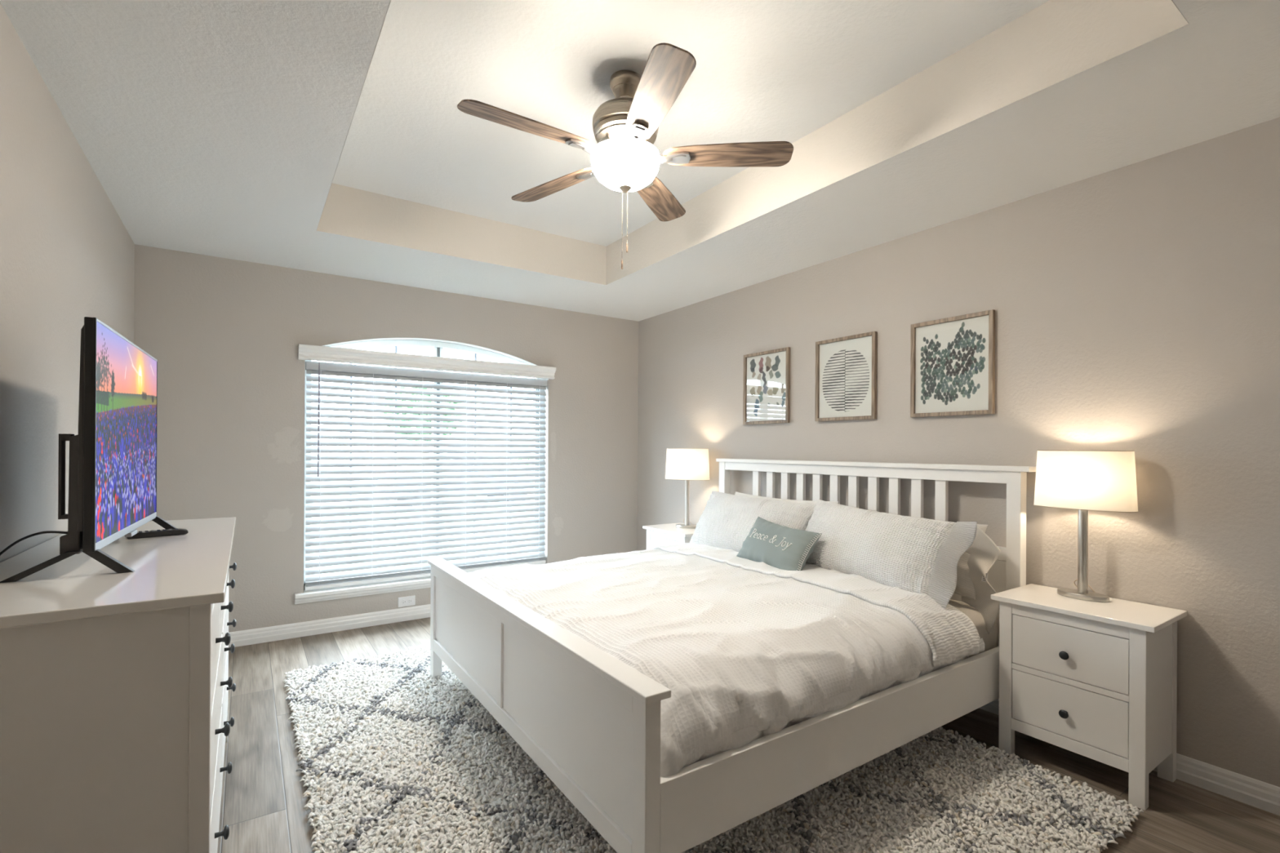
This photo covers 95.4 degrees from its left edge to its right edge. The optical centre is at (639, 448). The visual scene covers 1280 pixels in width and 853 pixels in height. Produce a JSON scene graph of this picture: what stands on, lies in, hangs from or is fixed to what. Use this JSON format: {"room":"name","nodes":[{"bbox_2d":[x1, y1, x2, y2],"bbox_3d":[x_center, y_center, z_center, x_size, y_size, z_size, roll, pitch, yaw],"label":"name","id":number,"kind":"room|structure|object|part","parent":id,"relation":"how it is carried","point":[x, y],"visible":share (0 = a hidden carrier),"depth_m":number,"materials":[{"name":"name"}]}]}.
{"room":"bedroom","nodes":[
{"label":"bedroom","id":0,"kind":"room"},
{"bbox_2d":[0,2,134,562],"bbox_3d":[-1.684,0.036,1.399,0.120,2.457,5.100,0,0,-34],"label":"wall","id":1,"kind":"structure","parent":0,"point":[67,255],"depth_m":1.88,"materials":[{"name":"beige paint"}]},
{"bbox_2d":[133,244,638,632],"bbox_3d":[-1.542,0.037,4.482,3.809,2.457,0.150,0,0,-34],"label":"wall","id":2,"kind":"structure","parent":0,"point":[224,335],"depth_m":3.86,"materials":[{"name":"beige paint"}]},
{"bbox_2d":[228,604,430,647],"bbox_3d":[-1.502,1.218,4.413,3.569,0.095,0.016,0,0,-34],"label":"baseboard","id":3,"kind":"structure","parent":2,"relation":"attached to","point":[255,636],"depth_m":3.98,"materials":[{"name":"white paint"}]},
{"bbox_2d":[294,577,431,604],"bbox_3d":[-1.508,1.008,4.391,1.888,0.070,0.045,0,0,-34],"label":"trim","id":4,"kind":"structure","parent":2,"relation":"attached to","point":[351,592],"depth_m":4.08,"materials":[{"name":"white paint"}]},
{"bbox_2d":[398,595,415,607],"bbox_3d":[-1.713,1.124,4.275,0.119,0.072,0.009,0,0,-34],"label":"wall outlet","id":5,"kind":"object","parent":2,"relation":"attached to","point":[410,600],"visible":1,"depth_m":4.27,"materials":[{"name":"white plastic"}]},
{"bbox_2d":[303,339,544,590],"bbox_3d":[-1.574,0.076,4.497,1.784,1.798,0.060,0,0,-34],"label":"window","id":6,"kind":"structure","parent":2,"relation":"in","point":[437,347],"depth_m":4.46,"materials":[{"name":"glass"}]},
{"bbox_2d":[297,343,555,591],"bbox_3d":[-1.515,0.140,4.408,1.863,1.650,0.128,0,0,-34],"label":"window blind","id":7,"kind":"object","parent":6,"relation":"attached to","point":[313,581],"visible":0.98,"depth_m":4.34,"materials":[{"name":"white paint"}]},
{"bbox_3d":[-2.196,0.201,3.992,0.002,1.480,0.050,0,0,-34],"label":"ladder cord","id":8,"kind":"part","parent":7,"relation":"part of","materials":[{"name":"white fabric"}]},
{"bbox_3d":[-1.922,0.203,4.177,0.002,1.480,0.050,0,0,-34],"label":"ladder cord","id":9,"kind":"part","parent":7,"relation":"part of","materials":[{"name":"white fabric"}]},
{"bbox_3d":[-1.641,0.204,4.367,0.002,1.480,0.050,0,0,-34],"label":"ladder cord","id":10,"kind":"part","parent":7,"relation":"part of","materials":[{"name":"white fabric"}]},
{"bbox_3d":[-1.539,0.952,4.438,1.768,0.026,0.048,0,0,-34],"label":"rail","id":11,"kind":"part","parent":7,"relation":"part of","materials":[{"name":"white paint"}]},
{"bbox_3d":[-1.367,0.206,4.552,0.002,1.480,0.050,0,0,-34],"label":"ladder cord","id":12,"kind":"part","parent":7,"relation":"part of","materials":[{"name":"white fabric"}]},
{"bbox_3d":[-1.094,0.208,4.737,0.002,1.480,0.050,0,0,-34],"label":"ladder cord","id":13,"kind":"part","parent":7,"relation":"part of","materials":[{"name":"white fabric"}]},
{"bbox_3d":[-0.858,0.209,4.896,0.002,1.480,0.050,0,0,-34],"label":"ladder cord","id":14,"kind":"part","parent":7,"relation":"part of","materials":[{"name":"white fabric"}]},
{"bbox_2d":[303,563,545,592],"bbox_3d":[-1.541,0.974,4.441,1.782,0.002,0.075,0,0,-34],"label":"trim","id":15,"kind":"structure","parent":2,"relation":"attached to","point":[321,589],"depth_m":4.16,"materials":[{"name":"white paint"}]},
{"bbox_2d":[0,0,1279,321],"bbox_3d":[-0.114,-1.384,2.382,3.809,0.400,5.220,0,0,-34],"label":"ceiling","id":16,"kind":"structure","parent":0,"point":[325,136],"depth_m":2.28,"materials":[{"name":"white paint"}]},
{"bbox_2d":[457,42,793,269],"bbox_3d":[-0.101,-1.088,2.287,1.212,0.752,1.263,0,0,-34],"label":"ceiling fan","id":17,"kind":"object","parent":16,"relation":"hanging from","point":[624,158],"visible":1,"depth_m":2.22,"materials":[{"name":"brown wood"}]},
{"bbox_3d":[-0.395,-1.158,2.093,0.505,0.006,0.138,0,12,-33],"label":"blade","id":18,"kind":"part","parent":17,"relation":"part of","materials":[{"name":"brown wood"}]},
{"bbox_3d":[-0.371,-1.158,2.565,0.505,0.006,0.138,0,12,39],"label":"blade","id":19,"kind":"part","parent":17,"relation":"part of","materials":[{"name":"brown wood"}]},
{"bbox_3d":[-0.070,-0.888,2.309,0.004,0.281,0.004,0,0,-34],"label":"pull chain","id":20,"kind":"part","parent":17,"relation":"part of","materials":[{"name":"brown metal"}]},
{"bbox_3d":[-0.058,-1.101,2.312,0.272,0.124,0.272,0,0,-34],"label":"lamp shade","id":21,"kind":"part","parent":17,"relation":"part of","materials":[{"name":"white glass"}]},
{"bbox_3d":[-0.051,-0.921,2.311,0.004,0.214,0.004,0,0,-34],"label":"pull chain","id":22,"kind":"part","parent":17,"relation":"part of","materials":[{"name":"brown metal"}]},
{"bbox_3d":[0.046,-1.156,1.923,0.138,0.006,0.505,13,-3,-15],"label":"blade","id":23,"kind":"part","parent":17,"relation":"part of","materials":[{"name":"brown wood"}]},
{"bbox_3d":[0.086,-1.155,2.688,0.138,0.006,0.505,-12,-5,20],"label":"blade","id":24,"kind":"part","parent":17,"relation":"part of","materials":[{"name":"brown wood"}]},
{"bbox_3d":[0.344,-1.154,2.291,0.505,0.006,0.138,0,-12,3],"label":"blade","id":25,"kind":"part","parent":17,"relation":"part of","materials":[{"name":"brown wood"}]},
{"bbox_2d":[217,617,1279,852],"bbox_3d":[0.259,1.325,1.806,3.849,0.100,6.590,0,0,-34],"label":"floor","id":26,"kind":"structure","parent":0,"point":[262,805],"depth_m":2.25,"materials":[{"name":"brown wood"}]},
{"bbox_2d":[0,517,236,852],"bbox_3d":[-1.549,0.785,1.772,0.512,0.960,1.600,0,0,-34],"label":"dresser","id":27,"kind":"object","parent":26,"relation":"on","point":[115,727],"visible":0.99,"depth_m":1.19,"materials":[{"name":"white wood"}]},
{"bbox_2d":[0,316,176,582],"bbox_3d":[-1.595,-0.006,1.704,0.309,0.622,0.812,0,0,-32],"label":"television","id":28,"kind":"object","parent":27,"relation":"on","point":[113,465],"visible":0.99,"depth_m":1.51,"materials":[{"name":"black plastic"}]},
{"bbox_3d":[-1.388,0.068,1.408,0.022,0.205,0.030,0,0,-32],"label":"mount rail","id":29,"kind":"part","parent":28,"relation":"part of","materials":[{"name":"grey plastic"}]},
{"bbox_3d":[-1.126,0.746,1.127,0.400,0.833,0.018,0,0,-34],"label":"panel","id":30,"kind":"part","parent":27,"relation":"part of","materials":[{"name":"white wood"}]},
{"bbox_2d":[126,528,188,539],"bbox_3d":[-1.668,0.294,2.014,0.163,0.021,0.042,0,0,-44],"label":"remote control","id":31,"kind":"object","parent":27,"relation":"on","point":[146,534],"visible":0.8,"depth_m":2.00,"materials":[{"name":"black plastic"}]},
{"bbox_3d":[-0.954,0.799,1.261,0.036,0.938,0.055,0,0,-34],"label":"leg","id":32,"kind":"part","parent":27,"relation":"part of","materials":[{"name":"white wood"}]},
{"bbox_3d":[-1.064,0.479,1.435,0.028,0.218,0.353,0,0,-34],"label":"drawer","id":33,"kind":"part","parent":27,"relation":"part of","materials":[{"name":"white wood"}]},
{"bbox_3d":[-1.168,0.967,1.585,0.028,0.260,0.714,0,0,-34],"label":"drawer","id":34,"kind":"part","parent":27,"relation":"part of","materials":[{"name":"white wood"}]},
{"bbox_3d":[-1.167,0.711,1.585,0.028,0.218,0.714,0,0,-34],"label":"drawer","id":35,"kind":"part","parent":27,"relation":"part of","materials":[{"name":"white wood"}]},
{"bbox_3d":[-1.265,0.478,1.732,0.028,0.218,0.353,0,0,-34],"label":"drawer","id":36,"kind":"part","parent":27,"relation":"part of","materials":[{"name":"white wood"}]},
{"bbox_3d":[-1.377,1.125,1.889,0.028,0.053,1.458,0,0,-34],"label":"rail","id":37,"kind":"part","parent":27,"relation":"part of","materials":[{"name":"white wood"}]},
{"bbox_3d":[-1.054,0.971,1.466,0.032,0.033,0.033,0,0,-34],"label":"knob","id":38,"kind":"part","parent":27,"relation":"part of","materials":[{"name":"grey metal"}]},
{"bbox_3d":[-1.052,0.711,1.466,0.032,0.033,0.033,0,0,-34],"label":"knob","id":39,"kind":"part","parent":27,"relation":"part of","materials":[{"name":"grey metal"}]},
{"bbox_3d":[-1.051,0.482,1.466,0.032,0.033,0.033,0,0,-34],"label":"knob","id":40,"kind":"part","parent":27,"relation":"part of","materials":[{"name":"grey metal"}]},
{"bbox_3d":[-1.478,0.476,2.046,0.028,0.218,0.353,0,0,-34],"label":"drawer","id":41,"kind":"part","parent":27,"relation":"part of","materials":[{"name":"white wood"}]},
{"bbox_3d":[-1.581,0.965,2.196,0.028,0.260,0.714,0,0,-34],"label":"drawer","id":42,"kind":"part","parent":27,"relation":"part of","materials":[{"name":"white wood"}]},
{"bbox_3d":[-1.580,0.709,2.196,0.028,0.218,0.714,0,0,-34],"label":"drawer","id":43,"kind":"part","parent":27,"relation":"part of","materials":[{"name":"white wood"}]},
{"bbox_3d":[-1.253,0.970,1.761,0.032,0.033,0.033,0,0,-34],"label":"knob","id":44,"kind":"part","parent":27,"relation":"part of","materials":[{"name":"grey metal"}]},
{"bbox_3d":[-1.252,0.710,1.761,0.032,0.033,0.033,0,0,-34],"label":"knob","id":45,"kind":"part","parent":27,"relation":"part of","materials":[{"name":"grey metal"}]},
{"bbox_3d":[-1.801,0.795,2.515,0.036,0.938,0.055,0,0,-34],"label":"leg","id":46,"kind":"part","parent":27,"relation":"part of","materials":[{"name":"white wood"}]},
{"bbox_3d":[-1.679,0.475,2.344,0.028,0.218,0.353,0,0,-34],"label":"drawer","id":47,"kind":"part","parent":27,"relation":"part of","materials":[{"name":"white wood"}]},
{"bbox_3d":[-1.250,0.481,1.761,0.032,0.033,0.033,0,0,-34],"label":"knob","id":48,"kind":"part","parent":27,"relation":"part of","materials":[{"name":"grey metal"}]},
{"bbox_3d":[-1.452,0.969,2.056,0.032,0.033,0.033,0,0,-34],"label":"knob","id":49,"kind":"part","parent":27,"relation":"part of","materials":[{"name":"grey metal"}]},
{"bbox_3d":[-1.451,0.709,2.056,0.032,0.033,0.033,0,0,-34],"label":"knob","id":50,"kind":"part","parent":27,"relation":"part of","materials":[{"name":"grey metal"}]},
{"bbox_3d":[-1.450,0.480,2.056,0.032,0.033,0.033,0,0,-34],"label":"knob","id":51,"kind":"part","parent":27,"relation":"part of","materials":[{"name":"grey metal"}]},
{"bbox_3d":[-1.651,0.967,2.350,0.032,0.033,0.033,0,0,-34],"label":"knob","id":52,"kind":"part","parent":27,"relation":"part of","materials":[{"name":"grey metal"}]},
{"bbox_3d":[-1.650,0.708,2.350,0.032,0.033,0.033,0,0,-34],"label":"knob","id":53,"kind":"part","parent":27,"relation":"part of","materials":[{"name":"grey metal"}]},
{"bbox_3d":[-1.648,0.478,2.350,0.032,0.033,0.033,0,0,-34],"label":"knob","id":54,"kind":"part","parent":27,"relation":"part of","materials":[{"name":"grey metal"}]},
{"bbox_2d":[642,522,694,550],"bbox_3d":[0.324,0.946,4.491,0.390,0.660,0.540,0,0,-34],"label":"nightstand","id":55,"kind":"object","parent":26,"relation":"on","point":[660,535],"visible":0.17,"depth_m":4.43,"materials":[{"name":"white wood"}]},
{"bbox_3d":[0.078,0.955,4.589,0.037,0.640,0.048,0,0,-34],"label":"leg","id":56,"kind":"part","parent":55,"relation":"part of","materials":[{"name":"white wood"}]},
{"bbox_3d":[0.201,0.658,4.407,0.030,0.046,0.390,0,0,-34],"label":"rail","id":57,"kind":"part","parent":55,"relation":"part of","materials":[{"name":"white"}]},
{"bbox_3d":[0.202,0.784,4.408,0.033,0.200,0.385,0,0,-34],"label":"drawer","id":58,"kind":"part","parent":55,"relation":"part of","materials":[{"name":"white wood"}]},
{"bbox_3d":[0.323,0.956,4.226,0.037,0.640,0.048,0,0,-34],"label":"leg","id":59,"kind":"part","parent":55,"relation":"part of","materials":[{"name":"white wood"}]},
{"bbox_2d":[665,448,709,528],"bbox_3d":[0.367,0.308,4.521,0.359,0.616,0.183,0,0,24],"label":"table lamp","id":60,"kind":"object","parent":55,"relation":"on","point":[686,464],"visible":0.98,"depth_m":4.45,"materials":[{"name":"white fabric"}]},
{"bbox_3d":[0.368,0.121,4.521,0.356,0.240,0.180,0,0,24],"label":"lamp shade","id":61,"kind":"part","parent":60,"relation":"part of","materials":[{"name":"white fabric"}]},
{"bbox_2d":[282,644,1143,852],"bbox_3d":[-0.100,1.264,2.625,2.383,0.016,3.030,0,0,-34],"label":"shag rug","id":62,"kind":"object","parent":26,"relation":"on","point":[397,757],"visible":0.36,"depth_m":2.10,"materials":[{"name":"white carpet"}]},
{"bbox_2d":[427,458,1036,852],"bbox_3d":[0.323,0.675,2.915,2.168,1.202,2.105,0,0,-34],"label":"frame","id":63,"kind":"object","parent":26,"relation":"on","point":[589,720],"visible":0.57,"depth_m":1.96,"materials":[{"name":"white wood"}]},
{"bbox_3d":[-1.113,0.944,3.179,0.048,0.632,0.061,0,0,-34],"label":"post","id":64,"kind":"part","parent":63,"relation":"part of","materials":[{"name":"white wood"}]},
{"bbox_3d":[-0.549,1.065,2.345,0.048,0.064,1.954,0,0,-34],"label":"rail","id":65,"kind":"part","parent":63,"relation":"part of","materials":[{"name":"white wood"}]},
{"bbox_3d":[-0.547,0.661,2.345,0.048,0.060,1.954,0,0,-34],"label":"rail","id":66,"kind":"part","parent":63,"relation":"part of","materials":[{"name":"white wood"}]},
{"bbox_3d":[-0.548,0.862,2.345,0.024,0.346,1.954,0,0,-34],"label":"footboard","id":67,"kind":"part","parent":63,"relation":"part of","materials":[{"name":"white wood"}]},
{"bbox_3d":[0.016,0.950,1.510,0.048,0.632,0.061,0,0,-34],"label":"post","id":68,"kind":"part","parent":63,"relation":"part of","materials":[{"name":"white wood"}]},
{"bbox_3d":[0.625,0.689,4.313,0.058,1.178,0.061,0,0,-34],"label":"post","id":69,"kind":"part","parent":63,"relation":"part of","materials":[{"name":"white wood"}]},
{"bbox_3d":[0.881,0.972,2.076,2.020,0.205,0.031,0,0,-34],"label":"rail","id":70,"kind":"part","parent":63,"relation":"part of","materials":[{"name":"white wood"}]},
{"bbox_3d":[1.179,0.131,3.494,0.046,0.057,1.912,0,0,-34],"label":"rail","id":71,"kind":"part","parent":63,"relation":"part of","materials":[{"name":"white wood"}]},
{"bbox_2d":[948,599,997,657],"bbox_3d":[0.323,0.870,2.933,1.955,0.299,1.940,0,0,-34],"label":"mattress","id":72,"kind":"object","parent":63,"relation":"on","point":[990,641],"visible":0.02,"depth_m":2.60,"materials":[{"name":"grey fabric"}]},
{"bbox_2d":[468,542,985,776],"bbox_3d":[0.177,0.800,2.834,1.704,0.377,2.092,0,0,-34],"label":"duvet","id":73,"kind":"object","parent":72,"relation":"on","point":[746,651],"visible":0.88,"depth_m":2.19,"materials":[{"name":"white fabric"}]},
{"bbox_2d":[689,490,817,551],"bbox_3d":[0.675,0.486,3.640,0.276,0.379,0.933,0,0,-33],"label":"pillow","id":74,"kind":"object","parent":73,"relation":"on","point":[726,521],"visible":0.59,"depth_m":3.60,"materials":[{"name":"white fabric"}]},
{"bbox_2d":[736,516,822,570],"bbox_3d":[0.750,0.540,3.202,0.198,0.275,0.509,0,0,-27],"label":"throw cushion","id":75,"kind":"object","parent":73,"relation":"on","point":[778,546],"visible":0.87,"depth_m":3.12,"materials":[{"name":"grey fabric"}]},
{"bbox_2d":[805,499,977,609],"bbox_3d":[1.162,0.494,2.911,0.276,0.400,0.941,0,0,-28],"label":"pillow","id":76,"kind":"object","parent":73,"relation":"on","point":[918,555],"visible":0.8,"depth_m":2.72,"materials":[{"name":"white fabric"}]},
{"bbox_2d":[734,491,839,504],"bbox_3d":[0.872,0.489,3.694,0.194,0.367,0.859,0,0,-36],"label":"pillow","id":77,"kind":"object","parent":72,"relation":"on","point":[736,493],"visible":0.09,"depth_m":3.68,"materials":[{"name":"white fabric"}]},
{"bbox_2d":[953,524,999,635],"bbox_3d":[1.356,0.574,2.987,0.210,0.498,0.954,0,0,-30],"label":"pillow","id":78,"kind":"object","parent":72,"relation":"on","point":[975,590],"visible":0.36,"depth_m":2.66,"materials":[{"name":"grey fabric"}]},
{"bbox_3d":[1.174,0.751,3.493,0.026,0.460,1.914,0,0,-34],"label":"headboard","id":79,"kind":"part","parent":63,"relation":"part of","materials":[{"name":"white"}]},
{"bbox_3d":[1.177,0.490,3.494,0.042,0.058,1.912,0,0,-34],"label":"rail","id":80,"kind":"part","parent":63,"relation":"part of","materials":[{"name":"white wood"}]},
{"bbox_3d":[1.730,0.695,2.678,0.058,1.178,0.061,0,0,-34],"label":"post","id":81,"kind":"part","parent":63,"relation":"part of","materials":[{"name":"white wood"}]},
{"bbox_2d":[991,583,1186,810],"bbox_3d":[1.795,0.954,2.357,0.390,0.660,0.540,0,0,-34],"label":"nightstand","id":82,"kind":"object","parent":26,"relation":"on","point":[1096,681],"visible":0.98,"depth_m":2.23,"materials":[{"name":"white wood"}]},
{"bbox_3d":[1.549,0.963,2.455,0.037,0.640,0.048,0,0,-34],"label":"leg","id":83,"kind":"part","parent":82,"relation":"part of","materials":[{"name":"white wood"}]},
{"bbox_3d":[1.646,1.029,2.256,0.032,0.033,0.033,0,0,-34],"label":"knob","id":84,"kind":"part","parent":82,"relation":"part of","materials":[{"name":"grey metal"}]},
{"bbox_3d":[1.647,0.802,2.256,0.032,0.033,0.033,0,0,-34],"label":"knob","id":85,"kind":"part","parent":82,"relation":"part of","materials":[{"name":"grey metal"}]},
{"bbox_3d":[1.669,1.149,2.273,0.030,0.046,0.390,0,0,-34],"label":"rail","id":86,"kind":"part","parent":82,"relation":"part of","materials":[{"name":"white wood"}]},
{"bbox_3d":[1.671,0.907,2.273,0.030,0.022,0.390,0,0,-34],"label":"rail","id":87,"kind":"part","parent":82,"relation":"part of","materials":[{"name":"white wood"}]},
{"bbox_3d":[1.672,1.022,2.274,0.033,0.202,0.385,0,0,-34],"label":"drawer","id":88,"kind":"part","parent":82,"relation":"part of","materials":[{"name":"white wood"}]},
{"bbox_3d":[1.672,0.667,2.273,0.030,0.046,0.390,0,0,-34],"label":"rail","id":89,"kind":"part","parent":82,"relation":"part of","materials":[{"name":"white wood"}]},
{"bbox_3d":[1.673,0.793,2.274,0.033,0.200,0.385,0,0,-34],"label":"drawer","id":90,"kind":"part","parent":82,"relation":"part of","materials":[{"name":"white wood"}]},
{"bbox_2d":[1033,449,1138,602],"bbox_3d":[1.857,0.317,2.438,0.183,0.616,0.359,0,0,-34],"label":"table lamp","id":91,"kind":"object","parent":82,"relation":"on","point":[1082,481],"visible":1,"depth_m":2.38,"materials":[{"name":"white fabric"}]},
{"bbox_3d":[1.897,0.591,2.479,0.019,0.060,0.084,0,0,-44],"label":"cord","id":92,"kind":"part","parent":91,"relation":"part of","materials":[{"name":"beige plastic"}]},
{"bbox_3d":[1.858,0.130,2.438,0.180,0.240,0.356,0,0,-34],"label":"lamp shade","id":93,"kind":"part","parent":91,"relation":"part of","materials":[{"name":"white fabric"}]},
{"bbox_3d":[1.794,0.964,2.092,0.037,0.640,0.048,0,0,-34],"label":"leg","id":94,"kind":"part","parent":82,"relation":"part of","materials":[{"name":"white wood"}]},
{"bbox_3d":[1.931,0.909,2.171,0.277,0.528,0.016,0,0,-34],"label":"panel","id":95,"kind":"part","parent":82,"relation":"part of","materials":[{"name":"white wood"}]},
{"bbox_3d":[2.055,0.966,2.269,0.040,0.640,0.048,0,0,-34],"label":"leg","id":96,"kind":"part","parent":82,"relation":"part of","materials":[{"name":"white wood"}]},
{"bbox_2d":[637,117,1279,786],"bbox_3d":[1.372,0.053,3.464,0.120,2.457,5.100,0,0,-34],"label":"wall","id":97,"kind":"structure","parent":0,"point":[1136,306],"depth_m":2.48,"materials":[{"name":"beige paint"}]},
{"bbox_2d":[742,346,790,424],"bbox_3d":[0.880,-0.425,4.065,0.028,0.505,0.422,0,0,-34],"label":"framed print","id":98,"kind":"object","parent":97,"relation":"attached to","point":[766,374],"visible":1,"depth_m":4.05,"materials":[{"name":"paper"}]},
{"bbox_2d":[814,331,877,421],"bbox_3d":[1.242,-0.423,3.529,0.028,0.505,0.422,0,0,-34],"label":"framed print","id":99,"kind":"object","parent":97,"relation":"attached to","point":[846,366],"visible":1,"depth_m":3.52,"materials":[{"name":"white paper"}]},
{"bbox_2d":[910,309,995,417],"bbox_3d":[1.600,-0.421,2.998,0.028,0.505,0.422,0,0,-34],"label":"framed print","id":100,"kind":"object","parent":97,"relation":"attached to","point":[953,358],"visible":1,"depth_m":2.98,"materials":[{"name":"paper"}]},
{"bbox_2d":[978,697,1279,816],"bbox_3d":[1.351,1.234,3.364,0.016,0.095,4.950,0,0,-34],"label":"baseboard","id":101,"kind":"structure","parent":97,"relation":"attached to","point":[1250,791],"depth_m":2.15,"materials":[{"name":"white paint"}]},
{"label":"outside","id":102,"kind":"structure","parent":0,"visible":0},
{"bbox_2d":[310,460,533,574],"bbox_3d":[-19.767,1.560,34.626,80.000,0.100,69.500,0,0,-34],"label":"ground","id":103,"kind":"structure","parent":102,"point":[344,460],"depth_m":13.46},
{"bbox_2d":[382,381,464,466],"bbox_3d":[-7.724,-0.431,20.729,2.851,4.037,2.844,0,0,-34],"label":"shade tree","id":104,"kind":"object","parent":103,"relation":"on","point":[415,381],"visible":0.15,"depth_m":20.03,"materials":[{"name":"green plant"}]},
{"bbox_2d":[357,385,533,474],"bbox_3d":[-8.589,-0.901,34.627,13.500,4.950,11.200,0,0,-34],"label":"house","id":105,"kind":"structure","parent":103,"relation":"on","point":[372,385],"depth_m":30.44,"materials":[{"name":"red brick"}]},
{"bbox_2d":[373,458,533,506],"bbox_3d":[-4.983,0.895,16.552,4.528,1.400,1.760,0,0,-34],"label":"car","id":106,"kind":"object","parent":103,"relation":"on","point":[494,459],"visible":0.06,"depth_m":15.85,"materials":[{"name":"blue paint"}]},
{"bbox_3d":[-4.721,0.447,16.728,2.520,0.360,1.660,0,0,-34],"label":"glass","id":107,"kind":"part","parent":106,"relation":"part of","materials":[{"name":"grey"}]},
{"bbox_2d":[514,458,533,465],"bbox_3d":[-4.611,0.942,22.236,2.111,1.452,2.104,0,0,-34],"label":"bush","id":108,"kind":"object","parent":103,"relation":"on","point":[514,459],"visible":0.02,"depth_m":21.81,"materials":[{"name":"green plant"}]}
]}

